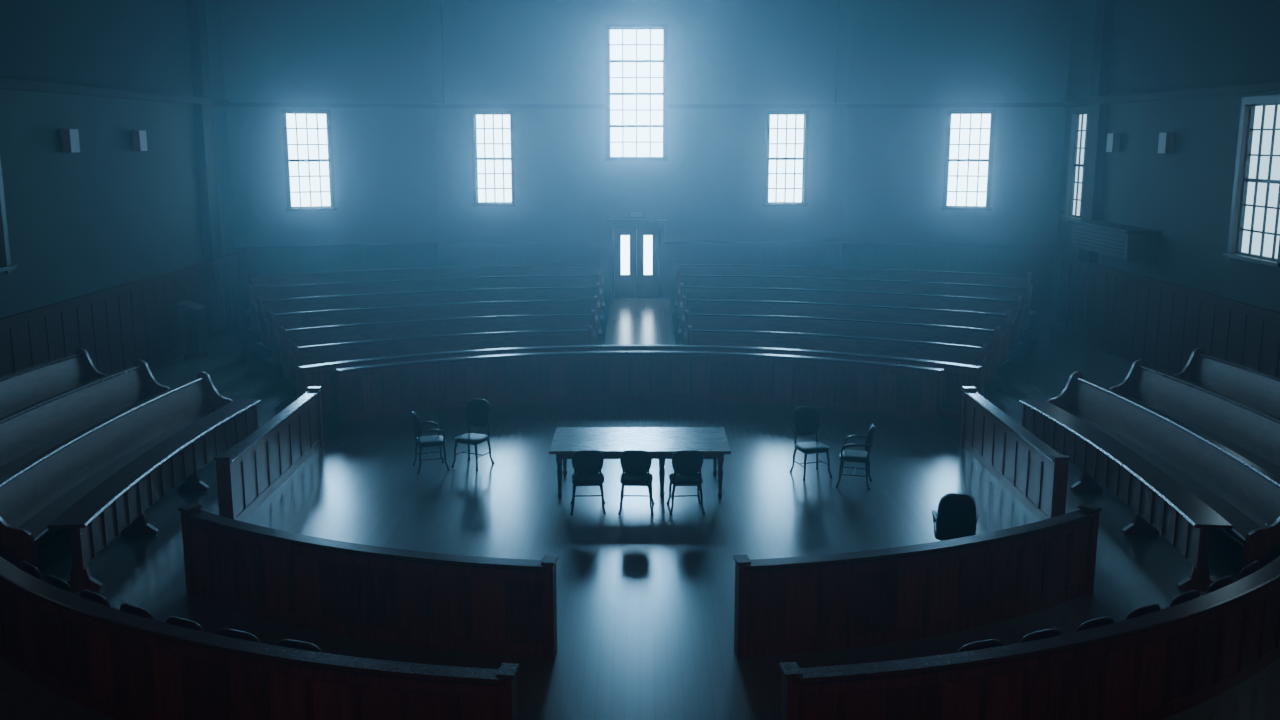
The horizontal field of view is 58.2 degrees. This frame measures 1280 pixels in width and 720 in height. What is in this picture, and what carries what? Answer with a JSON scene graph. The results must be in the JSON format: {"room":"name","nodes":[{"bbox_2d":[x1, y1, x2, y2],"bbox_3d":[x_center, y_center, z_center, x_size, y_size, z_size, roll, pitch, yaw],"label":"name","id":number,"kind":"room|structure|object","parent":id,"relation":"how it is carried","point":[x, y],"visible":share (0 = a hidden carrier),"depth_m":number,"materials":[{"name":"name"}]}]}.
{"room":"courtroom","nodes":[
{"label":"courtroom","id":0,"kind":"room"},
{"bbox_2d":[0,0,234,317],"bbox_3d":[-11.550,-2.915,14.918,0.300,10.600,34.400,0,11,0],"label":"wall","id":1,"kind":"structure","parent":0,"point":[106,214],"depth_m":24.30,"materials":[{"name":"paint"}]},
{"bbox_2d":[0,160,17,273],"bbox_3d":[-11.428,-2.955,19.543,0.295,3.180,2.060,0,11,0],"label":"window","id":2,"kind":"structure","parent":1,"relation":"in","point":[8,267],"depth_m":20.57,"materials":[{"name":"paint"}]},
{"bbox_2d":[60,129,79,151],"bbox_3d":[-11.300,-4.345,22.790,0.200,0.450,0.360,0,11,0],"label":"wall speaker","id":3,"kind":"object","parent":1,"relation":"attached to","point":[69,137],"visible":1,"depth_m":22.64,"materials":[{"name":"plastic"}]},
{"bbox_2d":[0,78,228,106],"bbox_3d":[-11.355,-3.828,14.743,0.090,0.180,34.400,0,11,0],"label":"trim","id":4,"kind":"structure","parent":1,"relation":"attached to","point":[13,84],"depth_m":24.15,"materials":[{"name":"wood"}]},
{"bbox_2d":[0,253,241,376],"bbox_3d":[-11.350,1.250,15.715,0.100,2.120,34.400,0,11,0],"label":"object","id":5,"kind":"structure","parent":1,"relation":"attached to","point":[119,326],"depth_m":25.60,"materials":[{"name":"brown wood"}]},
{"bbox_2d":[131,130,147,150],"bbox_3d":[-11.300,-4.946,25.933,0.200,0.450,0.360,0,11,0],"label":"wall speaker","id":6,"kind":"object","parent":1,"relation":"attached to","point":[139,140],"visible":1,"depth_m":25.78,"materials":[{"name":"plastic"}]},
{"bbox_2d":[187,0,221,260],"bbox_3d":[-11.275,-6.812,29.648,0.250,8.480,0.700,0,11,0],"label":"trim","id":7,"kind":"structure","parent":1,"relation":"attached to","point":[203,115],"depth_m":29.65,"materials":[{"name":"wood"}]},
{"bbox_2d":[219,0,437,247],"bbox_3d":[-8.747,-6.343,32.835,5.692,10.600,0.300,-4,11,-18],"label":"wall","id":8,"kind":"structure","parent":0,"point":[274,51],"depth_m":32.58,"materials":[{"name":"paint"}]},
{"bbox_2d":[281,109,336,210],"bbox_3d":[-9.394,-5.659,32.615,1.409,2.840,0.295,-4,11,-18],"label":"window","id":9,"kind":"structure","parent":8,"relation":"in","point":[287,160],"depth_m":32.62,"materials":[{"name":"paint"}]},
{"bbox_2d":[229,102,433,108],"bbox_3d":[-8.692,-7.195,32.503,5.692,0.120,0.050,-4,11,-18],"label":"trim","id":10,"kind":"structure","parent":8,"relation":"attached to","point":[231,104],"depth_m":32.46,"materials":[{"name":"paint"}]},
{"bbox_2d":[235,243,438,320],"bbox_3d":[-8.684,-2.206,33.434,5.692,2.250,0.100,-4,11,-18],"label":"trim","id":11,"kind":"structure","parent":8,"relation":"attached to","point":[260,260],"depth_m":33.19,"materials":[{"name":"brown wood"}]},
{"bbox_2d":[0,318,1279,719],"bbox_3d":[0.200,2.210,16.866,24.000,0.200,37.100,0,11,0],"label":"floor","id":12,"kind":"structure","parent":0,"point":[646,601],"depth_m":15.79,"materials":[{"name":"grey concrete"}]},
{"bbox_2d":[20,561,79,594],"bbox_3d":[-6.090,2.533,11.933,0.600,1.020,0.481,9,14,40],"label":"chair","id":13,"kind":"object","parent":12,"relation":"on","point":[28,568],"visible":0.16,"depth_m":11.61,"materials":[{"name":"leather"}]},
{"bbox_2d":[47,575,113,607],"bbox_3d":[-5.609,2.606,11.552,0.600,1.020,0.481,8,13,36],"label":"chair","id":14,"kind":"object","parent":12,"relation":"on","point":[52,580],"visible":0.14,"depth_m":11.23,"materials":[{"name":"leather"}]},
{"bbox_2d":[80,590,117,608],"bbox_3d":[-5.104,2.673,11.203,0.600,1.020,0.481,7,13,33],"label":"chair","id":15,"kind":"object","parent":12,"relation":"on","point":[86,594],"visible":0.12,"depth_m":10.88,"materials":[{"name":"leather"}]},
{"bbox_2d":[0,371,232,570],"bbox_3d":[-7.787,1.435,17.431,0.896,1.110,7.323,0,11,0],"label":"pew","id":16,"kind":"object","parent":12,"relation":"on","point":[33,495],"visible":0.77,"depth_m":16.55,"materials":[{"name":"brown wood"}]},
{"bbox_2d":[119,603,153,619],"bbox_3d":[-4.575,2.733,10.887,0.600,1.020,0.481,6,12,29],"label":"chair","id":17,"kind":"object","parent":12,"relation":"on","point":[128,608],"visible":0.13,"depth_m":10.57,"materials":[{"name":"leather"}]},
{"bbox_2d":[47,399,260,590],"bbox_3d":[-6.702,1.724,16.465,0.664,0.905,6.547,0,11,0],"label":"curved wooden desk","id":18,"kind":"object","parent":12,"relation":"on","point":[118,504],"visible":0.95,"depth_m":15.53,"materials":[{"name":"brown wood"}]},
{"bbox_2d":[166,616,203,631],"bbox_3d":[-4.027,2.787,10.607,0.600,1.020,0.481,5,12,25],"label":"chair","id":19,"kind":"object","parent":12,"relation":"on","point":[177,621],"visible":0.16,"depth_m":10.29,"materials":[{"name":"leather"}]},
{"bbox_2d":[177,300,207,357],"bbox_3d":[-10.950,-0.754,28.211,0.500,1.360,0.600,0,11,0],"label":"lectern","id":20,"kind":"object","parent":12,"relation":"on","point":[192,315],"visible":1,"depth_m":28.10,"materials":[{"name":"brown wood"}]},
{"bbox_2d":[218,629,259,642],"bbox_3d":[-3.461,2.833,10.363,0.600,1.020,0.481,4,12,21],"label":"chair","id":21,"kind":"object","parent":12,"relation":"on","point":[231,633],"visible":0.08,"depth_m":10.04,"materials":[{"name":"leather"}]},
{"bbox_2d":[0,557,518,719],"bbox_3d":[-4.542,2.723,10.861,7.767,1.050,1.001,6,12,29],"label":"partition wall","id":22,"kind":"structure","parent":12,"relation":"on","point":[115,663],"depth_m":10.01,"materials":[{"name":"brown wood"}]},
{"bbox_2d":[213,386,323,521],"bbox_3d":[-5.620,1.399,17.780,0.230,1.050,4.540,0,11,0],"label":"partition wall","id":23,"kind":"structure","parent":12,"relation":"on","point":[253,469],"depth_m":17.24,"materials":[{"name":"brown wood"}]},
{"bbox_2d":[288,396,297,401],"bbox_3d":[-3.969,0.637,24.394,6.626,0.059,1.914,-4,12,-21],"label":"platform","id":24,"kind":"object","parent":12,"relation":"on","point":[292,398],"visible":0.02,"depth_m":23.56,"materials":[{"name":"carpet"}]},
{"bbox_2d":[291,326,592,397],"bbox_3d":[-4.056,0.004,24.589,6.476,1.110,1.103,-4,12,-21],"label":"pew","id":25,"kind":"object","parent":24,"relation":"on","point":[344,351],"visible":0.38,"depth_m":24.80,"materials":[{"name":"brown wood"}]},
{"bbox_2d":[277,639,321,651],"bbox_3d":[-2.880,2.873,10.156,0.600,1.020,0.481,3,11,18],"label":"chair","id":26,"kind":"object","parent":12,"relation":"on","point":[288,643],"visible":0.17,"depth_m":9.84,"materials":[{"name":"leather"}]},
{"bbox_2d":[178,503,557,659],"bbox_3d":[-3.135,2.406,12.516,4.845,1.050,0.551,4,12,21],"label":"partition wall","id":27,"kind":"structure","parent":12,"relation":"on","point":[462,603],"depth_m":12.15,"materials":[{"name":"brown wood"}]},
{"bbox_2d":[241,301,605,339],"bbox_3d":[-5.674,-1.118,31.775,10.113,0.734,2.684,-3,11,-17],"label":"platform","id":28,"kind":"object","parent":12,"relation":"on","point":[245,315],"visible":0.04,"depth_m":30.71,"materials":[{"name":"wood"}]},
{"bbox_2d":[248,261,603,301],"bbox_3d":[-5.653,-2.030,31.631,9.672,1.110,1.270,-3,11,-17],"label":"pew","id":29,"kind":"object","parent":28,"relation":"on","point":[262,280],"visible":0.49,"depth_m":31.95,"materials":[{"name":"brown wood"}]},
{"bbox_2d":[246,311,603,355],"bbox_3d":[-5.344,-0.717,30.038,9.357,0.599,2.072,-4,11,-18],"label":"platform","id":30,"kind":"object","parent":12,"relation":"on","point":[252,336],"visible":0.05,"depth_m":28.66,"materials":[{"name":"wood"}]},
{"bbox_2d":[247,271,601,331],"bbox_3d":[-5.418,-1.617,30.187,9.218,1.110,1.260,-4,11,-18],"label":"pew","id":31,"kind":"object","parent":30,"relation":"on","point":[418,284],"visible":0.49,"depth_m":30.43,"materials":[{"name":"brown wood"}]},
{"bbox_2d":[255,324,601,365],"bbox_3d":[-5.000,-0.379,28.631,8.669,0.464,2.032,-4,11,-19],"label":"platform","id":32,"kind":"object","parent":12,"relation":"on","point":[263,352],"visible":0.04,"depth_m":27.33,"materials":[{"name":"wood"}]},
{"bbox_2d":[257,283,599,346],"bbox_3d":[-5.077,-1.212,28.791,8.528,1.110,1.219,-4,11,-19],"label":"pew","id":33,"kind":"object","parent":32,"relation":"on","point":[314,303],"visible":0.42,"depth_m":29.02,"materials":[{"name":"brown wood"}]},
{"bbox_2d":[411,411,449,472],"bbox_3d":[-3.410,1.289,18.620,0.540,0.950,0.598,-4,12,-20],"label":"armchair","id":34,"kind":"object","parent":12,"relation":"on","point":[433,440],"visible":1,"depth_m":18.46,"materials":[{"name":"brown wood"}]},
{"bbox_2d":[265,340,598,377],"bbox_3d":[-4.656,-0.041,27.222,7.983,0.329,1.993,-4,11,-19],"label":"platform","id":35,"kind":"object","parent":12,"relation":"on","point":[273,368],"visible":0.03,"depth_m":25.88,"materials":[{"name":"wood"}]},
{"bbox_2d":[267,296,597,362],"bbox_3d":[-4.735,-0.807,27.393,7.840,1.110,1.180,-4,11,-19],"label":"pew","id":36,"kind":"object","parent":35,"relation":"on","point":[294,320],"visible":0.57,"depth_m":27.61,"materials":[{"name":"brown wood"}]},
{"bbox_2d":[451,399,493,470],"bbox_3d":[-2.733,1.203,18.776,0.510,1.060,0.553,5,12,25],"label":"chair","id":37,"kind":"object","parent":12,"relation":"on","point":[477,410],"visible":1,"depth_m":18.85,"materials":[{"name":"brown wood"}]},
{"bbox_2d":[570,450,605,514],"bbox_3d":[-0.749,1.691,16.521,0.510,0.950,0.540,-1,11,-3],"label":"chair","id":38,"kind":"object","parent":12,"relation":"on","point":[587,464],"visible":1,"depth_m":16.28,"materials":[{"name":"brown wood"}]},
{"bbox_2d":[618,450,654,514],"bbox_3d":[-0.050,1.691,16.521,0.510,0.950,0.540,0,11,2],"label":"chair","id":39,"kind":"object","parent":12,"relation":"on","point":[635,464],"visible":1,"depth_m":16.29,"materials":[{"name":"brown wood"}]},
{"bbox_2d":[335,351,944,421],"bbox_3d":[0.000,0.494,22.645,11.488,1.000,2.111,0,11,0],"label":"partition wall","id":40,"kind":"structure","parent":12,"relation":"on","point":[387,389],"depth_m":23.00,"materials":[{"name":"brown wood"}]},
{"bbox_2d":[298,344,981,418],"bbox_3d":[0.000,0.421,22.919,12.936,1.040,2.547,0,11,0],"label":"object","id":41,"kind":"object","parent":12,"relation":"on","point":[956,375],"visible":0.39,"depth_m":22.50,"materials":[{"name":"brown wood"}]},
{"bbox_2d":[549,427,730,498],"bbox_3d":[0.000,1.577,17.610,2.660,0.765,1.440,0,11,0],"label":"conference table","id":42,"kind":"object","parent":12,"relation":"on","point":[661,443],"visible":1,"depth_m":17.38,"materials":[{"name":"brown wood"}]},
{"bbox_2d":[605,298,674,344],"bbox_3d":[0.000,-0.599,29.421,1.760,0.599,10.220,0,11,0],"label":"ramp","id":43,"kind":"object","parent":12,"relation":"on","point":[630,320],"visible":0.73,"depth_m":31.05,"materials":[{"name":"wood"}]},
{"bbox_2d":[667,450,704,514],"bbox_3d":[0.661,1.691,16.521,0.510,0.950,0.540,-1,11,-4],"label":"chair","id":44,"kind":"object","parent":12,"relation":"on","point":[686,464],"visible":1,"depth_m":16.29,"materials":[{"name":"brown wood"}]},
{"bbox_2d":[790,406,831,480],"bbox_3d":[2.715,1.307,18.237,0.510,1.060,0.553,-3,11,-18],"label":"chair","id":45,"kind":"object","parent":12,"relation":"on","point":[806,418],"visible":1,"depth_m":18.33,"materials":[{"name":"brown wood"}]},
{"bbox_2d":[681,340,1014,377],"bbox_3d":[4.656,-0.041,27.222,7.983,0.329,1.993,4,11,19],"label":"platform","id":46,"kind":"object","parent":12,"relation":"on","point":[1006,368],"visible":0.03,"depth_m":25.88,"materials":[{"name":"wood"}]},
{"bbox_2d":[682,296,1012,362],"bbox_3d":[4.735,-0.807,27.393,7.840,1.110,1.180,4,11,19],"label":"pew","id":47,"kind":"object","parent":46,"relation":"on","point":[985,320],"visible":0.51,"depth_m":27.61,"materials":[{"name":"brown wood"}]},
{"bbox_2d":[678,324,1024,365],"bbox_3d":[5.000,-0.379,28.631,8.669,0.464,2.032,4,11,19],"label":"platform","id":48,"kind":"object","parent":12,"relation":"on","point":[1016,352],"visible":0.03,"depth_m":27.33,"materials":[{"name":"wood"}]},
{"bbox_2d":[680,283,1022,346],"bbox_3d":[5.077,-1.212,28.791,8.528,1.110,1.219,4,11,19],"label":"pew","id":49,"kind":"object","parent":48,"relation":"on","point":[964,303],"visible":0.44,"depth_m":29.02,"materials":[{"name":"brown wood"}]},
{"bbox_2d":[676,311,1033,355],"bbox_3d":[5.344,-0.717,30.038,9.357,0.599,2.072,4,11,18],"label":"platform","id":50,"kind":"object","parent":12,"relation":"on","point":[1027,336],"visible":0.06,"depth_m":28.66,"materials":[{"name":"wood"}]},
{"bbox_2d":[678,271,1032,331],"bbox_3d":[5.418,-1.617,30.187,9.218,1.110,1.260,4,11,18],"label":"pew","id":51,"kind":"object","parent":50,"relation":"on","point":[860,284],"visible":0.49,"depth_m":30.43,"materials":[{"name":"brown wood"}]},
{"bbox_2d":[836,424,874,489],"bbox_3d":[3.330,1.458,17.737,0.540,0.950,0.598,3,11,15],"label":"armchair","id":52,"kind":"object","parent":12,"relation":"on","point":[845,455],"visible":1,"depth_m":17.57,"materials":[{"name":"wood"}]},
{"bbox_2d":[674,301,1038,339],"bbox_3d":[5.674,-1.118,31.775,10.113,0.734,2.684,3,11,17],"label":"platform","id":53,"kind":"object","parent":12,"relation":"on","point":[1034,315],"visible":0.02,"depth_m":30.71,"materials":[{"name":"wood"}]},
{"bbox_2d":[676,261,1031,301],"bbox_3d":[5.653,-2.030,31.631,9.672,1.110,1.270,3,11,17],"label":"pew","id":54,"kind":"object","parent":53,"relation":"on","point":[1016,280],"visible":0.39,"depth_m":31.95,"materials":[{"name":"brown wood"}]},
{"bbox_2d":[733,503,1101,658],"bbox_3d":[3.194,2.404,12.530,4.727,1.050,0.535,-4,12,-22],"label":"partition wall","id":55,"kind":"structure","parent":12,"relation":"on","point":[816,603],"depth_m":12.18,"materials":[{"name":"brown wood"}]},
{"bbox_2d":[932,493,977,540],"bbox_3d":[3.900,2.082,14.240,0.631,1.040,0.646,2,11,12],"label":"swivel chair","id":56,"kind":"object","parent":12,"relation":"on","point":[956,516],"visible":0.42,"depth_m":13.93,"materials":[{"name":"black leather"}]},
{"bbox_2d":[958,639,1002,651],"bbox_3d":[2.880,2.873,10.156,0.600,1.020,0.481,-3,11,-18],"label":"chair","id":57,"kind":"object","parent":12,"relation":"on","point":[990,643],"visible":0.09,"depth_m":9.84,"materials":[{"name":"leather"}]},
{"bbox_2d":[984,376,1003,393],"bbox_3d":[4.313,0.298,25.810,7.302,0.194,1.953,4,12,20],"label":"platform","id":58,"kind":"object","parent":12,"relation":"on","point":[997,382],"visible":0.02,"depth_m":24.54,"materials":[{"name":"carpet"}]},
{"bbox_2d":[684,310,1000,381],"bbox_3d":[4.395,-0.402,25.993,7.156,1.110,1.140,4,12,20],"label":"pew","id":59,"kind":"object","parent":58,"relation":"on","point":[969,336],"visible":0.45,"depth_m":26.18,"materials":[{"name":"brown wood"}]},
{"bbox_2d":[960,386,1070,520],"bbox_3d":[5.680,1.399,17.780,0.230,1.050,4.540,0,11,0],"label":"partition wall","id":60,"kind":"structure","parent":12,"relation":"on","point":[1036,474],"depth_m":17.24,"materials":[{"name":"brown wood"}]},
{"bbox_2d":[779,557,1279,719],"bbox_3d":[4.613,2.718,10.884,7.625,1.050,0.971,-6,12,-29],"label":"partition wall","id":61,"kind":"structure","parent":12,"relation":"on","point":[1164,663],"depth_m":10.04,"materials":[{"name":"brown wood"}]},
{"bbox_2d":[1020,629,1061,642],"bbox_3d":[3.461,2.833,10.363,0.600,1.020,0.481,-4,12,-21],"label":"chair","id":62,"kind":"object","parent":12,"relation":"on","point":[1047,633],"visible":0.14,"depth_m":10.04,"materials":[{"name":"leather"}]},
{"bbox_2d":[1076,616,1113,631],"bbox_3d":[4.027,2.787,10.607,0.600,1.020,0.481,-5,12,-25],"label":"chair","id":63,"kind":"object","parent":12,"relation":"on","point":[1102,621],"visible":0.12,"depth_m":10.29,"materials":[{"name":"leather"}]},
{"bbox_2d":[1019,399,1232,590],"bbox_3d":[6.702,1.724,16.465,0.664,0.905,6.547,0,11,0],"label":"curved wooden desk","id":64,"kind":"object","parent":12,"relation":"on","point":[1161,504],"visible":0.93,"depth_m":15.53,"materials":[{"name":"brown wood"}]},
{"bbox_2d":[1126,603,1160,619],"bbox_3d":[4.575,2.733,10.887,0.600,1.020,0.481,-6,12,-29],"label":"chair","id":65,"kind":"object","parent":12,"relation":"on","point":[1150,608],"visible":0.17,"depth_m":10.57,"materials":[{"name":"leather"}]},
{"bbox_2d":[1047,371,1279,570],"bbox_3d":[7.787,1.435,17.431,0.896,1.110,7.323,0,11,0],"label":"pew","id":66,"kind":"object","parent":12,"relation":"on","point":[1246,495],"visible":0.77,"depth_m":16.55,"materials":[{"name":"brown wood"}]},
{"bbox_2d":[1162,590,1199,608],"bbox_3d":[5.104,2.673,11.203,0.600,1.020,0.481,-7,13,-33],"label":"chair","id":67,"kind":"object","parent":12,"relation":"on","point":[1192,594],"visible":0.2,"depth_m":10.88,"materials":[{"name":"leather"}]},
{"bbox_2d":[1166,575,1232,607],"bbox_3d":[5.609,2.606,11.552,0.600,1.020,0.481,-8,13,-36],"label":"chair","id":68,"kind":"object","parent":12,"relation":"on","point":[1226,580],"visible":0.13,"depth_m":11.23,"materials":[{"name":"leather"}]},
{"bbox_2d":[1200,561,1259,594],"bbox_3d":[6.090,2.533,11.933,0.600,1.020,0.481,-9,14,-40],"label":"chair","id":69,"kind":"object","parent":12,"relation":"on","point":[1251,568],"visible":0.13,"depth_m":11.61,"materials":[{"name":"leather"}]},
{"bbox_3d":[-4.313,0.298,25.810,7.302,0.194,1.953,-4,12,-20],"label":"platform","id":70,"kind":"object","parent":12,"relation":"on","visible":0},
{"bbox_2d":[279,310,595,381],"bbox_3d":[-4.395,-0.402,25.993,7.156,1.110,1.140,-4,12,-20],"label":"pew","id":71,"kind":"object","parent":70,"relation":"on","point":[309,336],"visible":0.46,"depth_m":26.18,"materials":[{"name":"brown wood"}]},
{"bbox_3d":[4.078,0.664,24.253,6.301,0.059,3.611,0,11,0],"label":"platform","id":72,"kind":"object","parent":12,"relation":"on","visible":0},
{"bbox_2d":[687,326,988,396],"bbox_3d":[4.056,0.004,24.589,6.476,1.110,1.103,4,12,21],"label":"pew","id":73,"kind":"object","parent":72,"relation":"on","point":[935,351],"visible":0.35,"depth_m":24.79,"materials":[{"name":"brown wood"}]},
{"bbox_3d":[-8.828,1.911,17.418,1.483,0.179,8.090,0,11,0],"label":"platform","id":74,"kind":"object","parent":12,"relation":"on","visible":0},
{"bbox_2d":[0,359,170,478],"bbox_3d":[-8.998,1.277,17.297,0.934,1.110,7.936,0,11,0],"label":"pew","id":75,"kind":"object","parent":74,"relation":"on","point":[26,433],"visible":0.66,"depth_m":18.62,"materials":[{"name":"brown wood"}]},
{"bbox_3d":[-10.008,1.832,17.351,1.524,0.359,8.602,0,11,0],"label":"platform","id":76,"kind":"object","parent":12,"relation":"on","visible":0},
{"bbox_2d":[0,348,106,417],"bbox_3d":[-10.178,1.109,17.213,0.975,1.110,8.447,0,11,0],"label":"pew","id":77,"kind":"object","parent":76,"relation":"on","point":[26,387],"visible":0.47,"depth_m":20.05,"materials":[{"name":"brown wood"}]},
{"bbox_3d":[8.828,1.911,17.418,1.483,0.179,8.090,0,11,0],"label":"platform","id":78,"kind":"object","parent":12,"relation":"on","visible":0},
{"bbox_2d":[1109,359,1279,478],"bbox_3d":[8.998,1.277,17.297,0.934,1.110,7.936,0,11,0],"label":"pew","id":79,"kind":"object","parent":78,"relation":"on","point":[1253,433],"visible":0.62,"depth_m":18.62,"materials":[{"name":"brown wood"}]},
{"bbox_3d":[10.008,1.832,17.351,1.524,0.359,8.602,0,11,0],"label":"platform","id":80,"kind":"object","parent":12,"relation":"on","visible":0},
{"bbox_2d":[1173,348,1279,417],"bbox_3d":[10.178,1.109,17.213,0.975,1.110,8.447,0,11,0],"label":"pew","id":81,"kind":"object","parent":80,"relation":"on","point":[1253,387],"visible":0.41,"depth_m":20.05,"materials":[{"name":"brown wood"}]},
{"bbox_2d":[433,0,846,242],"bbox_3d":[0.000,-6.513,33.727,12.000,10.600,0.300,0,11,0],"label":"wall","id":82,"kind":"structure","parent":0,"point":[710,188],"depth_m":33.47,"materials":[{"name":"paint"}]},
{"bbox_2d":[427,0,443,102],"bbox_3d":[-5.880,-9.569,32.939,0.400,4.300,0.100,0,11,0],"label":"trim","id":83,"kind":"structure","parent":82,"relation":"attached to","point":[434,12],"depth_m":33.02,"materials":[{"name":"paint"}]},
{"bbox_2d":[471,110,516,206],"bbox_3d":[-4.290,-5.901,33.719,1.320,2.780,0.295,0,11,0],"label":"window","id":84,"kind":"structure","parent":82,"relation":"in","point":[474,128],"depth_m":33.72,"materials":[{"name":"paint"}]},
{"bbox_2d":[607,220,665,298],"bbox_3d":[-0.100,-2.718,34.351,1.760,2.910,0.300,0,11,0],"label":"door","id":85,"kind":"structure","parent":82,"relation":"in","point":[650,233],"depth_m":34.28,"materials":[{"name":"brown wood"}]},
{"bbox_2d":[605,25,667,160],"bbox_3d":[-0.100,-7.728,33.370,1.860,3.860,0.295,0,11,0],"label":"window","id":86,"kind":"structure","parent":82,"relation":"in","point":[608,28],"depth_m":33.37,"materials":[{"name":"paint"}]},
{"bbox_2d":[438,243,841,317],"bbox_3d":[0.000,-2.375,34.315,12.000,2.250,0.100,0,11,0],"label":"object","id":87,"kind":"structure","parent":82,"relation":"attached to","point":[449,254],"depth_m":34.19,"materials":[{"name":"brown wood"}]},
{"bbox_2d":[433,104,846,108],"bbox_3d":[0.000,-7.364,33.386,12.000,0.120,0.050,0,11,0],"label":"trim","id":88,"kind":"structure","parent":82,"relation":"attached to","point":[436,106],"depth_m":33.37,"materials":[{"name":"paint"}]},
{"bbox_2d":[763,110,808,206],"bbox_3d":[4.290,-5.901,33.719,1.320,2.780,0.295,0,11,0],"label":"window","id":89,"kind":"structure","parent":82,"relation":"in","point":[805,128],"depth_m":33.72,"materials":[{"name":"paint"}]},
{"bbox_2d":[836,0,852,102],"bbox_3d":[5.880,-9.569,32.939,0.400,4.300,0.100,0,11,0],"label":"trim","id":90,"kind":"structure","parent":82,"relation":"attached to","point":[845,12],"depth_m":33.02,"materials":[{"name":"paint"}]},
{"bbox_2d":[842,0,1072,246],"bbox_3d":[8.940,-6.362,32.936,6.017,10.600,0.300,3,11,15],"label":"wall","id":91,"kind":"structure","parent":0,"point":[904,51],"depth_m":32.65,"materials":[{"name":"paint"}]},
{"bbox_2d":[841,243,1056,325],"bbox_3d":[8.887,-2.225,33.531,6.017,2.250,0.100,3,11,15],"label":"trim","id":92,"kind":"structure","parent":91,"relation":"attached to","point":[1039,261],"depth_m":33.22,"materials":[{"name":"brown wood"}]},
{"bbox_2d":[846,102,1062,108],"bbox_3d":[8.893,-7.214,32.601,6.017,0.120,0.050,3,11,15],"label":"trim","id":93,"kind":"structure","parent":91,"relation":"attached to","point":[937,105],"depth_m":32.56,"materials":[{"name":"paint"}]},
{"bbox_2d":[941,109,995,210],"bbox_3d":[9.377,-5.697,32.811,1.401,2.840,0.295,3,11,15],"label":"window","id":94,"kind":"structure","parent":91,"relation":"in","point":[992,112],"depth_m":32.81,"materials":[{"name":"paint"}]},
{"bbox_2d":[1056,0,1279,311],"bbox_3d":[11.950,-2.934,15.016,0.300,10.600,34.600,0,11,0],"label":"wall","id":95,"kind":"structure","parent":0,"point":[1185,194],"depth_m":24.92,"materials":[{"name":"paint"}]},
{"bbox_2d":[1060,107,1088,220],"bbox_3d":[11.828,-5.218,30.869,0.295,3.050,1.760,0,11,0],"label":"window","id":96,"kind":"structure","parent":95,"relation":"in","point":[1084,110],"depth_m":31.37,"materials":[{"name":"paint"}]},
{"bbox_2d":[1078,0,1114,262],"bbox_3d":[11.675,-6.737,29.255,0.250,8.480,0.700,0,11,0],"label":"trim","id":97,"kind":"structure","parent":95,"relation":"attached to","point":[1104,17],"depth_m":29.18,"materials":[{"name":"wood"}]},
{"bbox_2d":[1106,133,1120,151],"bbox_3d":[11.700,-5.366,28.398,0.200,0.450,0.360,0,11,0],"label":"wall speaker","id":98,"kind":"object","parent":95,"relation":"attached to","point":[1113,139],"visible":1,"depth_m":28.25,"materials":[{"name":"plastic"}]},
{"bbox_2d":[1069,220,1161,259],"bbox_3d":[11.410,-2.929,27.846,0.780,0.670,3.600,0,11,0],"label":"air conditioner","id":99,"kind":"object","parent":95,"relation":"attached to","point":[1122,241],"visible":1,"depth_m":26.90,"materials":[{"name":"paint"}]},
{"bbox_2d":[1050,252,1279,376],"bbox_3d":[11.750,1.231,15.813,0.100,2.120,34.600,0,11,0],"label":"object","id":100,"kind":"structure","parent":95,"relation":"attached to","point":[1131,317],"depth_m":26.24,"materials":[{"name":"brown wood"}]},
{"bbox_2d":[1158,133,1174,152],"bbox_3d":[11.700,-4.822,25.549,0.200,0.450,0.360,0,11,0],"label":"wall speaker","id":101,"kind":"object","parent":95,"relation":"attached to","point":[1166,140],"visible":1,"depth_m":25.40,"materials":[{"name":"plastic"}]},
{"bbox_2d":[1063,80,1279,106],"bbox_3d":[11.755,-3.847,14.841,0.090,0.180,34.600,0,11,0],"label":"trim","id":102,"kind":"structure","parent":95,"relation":"attached to","point":[1274,85],"depth_m":24.82,"materials":[{"name":"wood"}]},
{"bbox_2d":[1221,95,1279,270],"bbox_3d":[11.828,-3.387,21.802,0.295,3.180,2.060,0,11,0],"label":"window","id":103,"kind":"structure","parent":95,"relation":"in","point":[1255,101],"depth_m":22.34,"materials":[{"name":"paint"}]}
]}

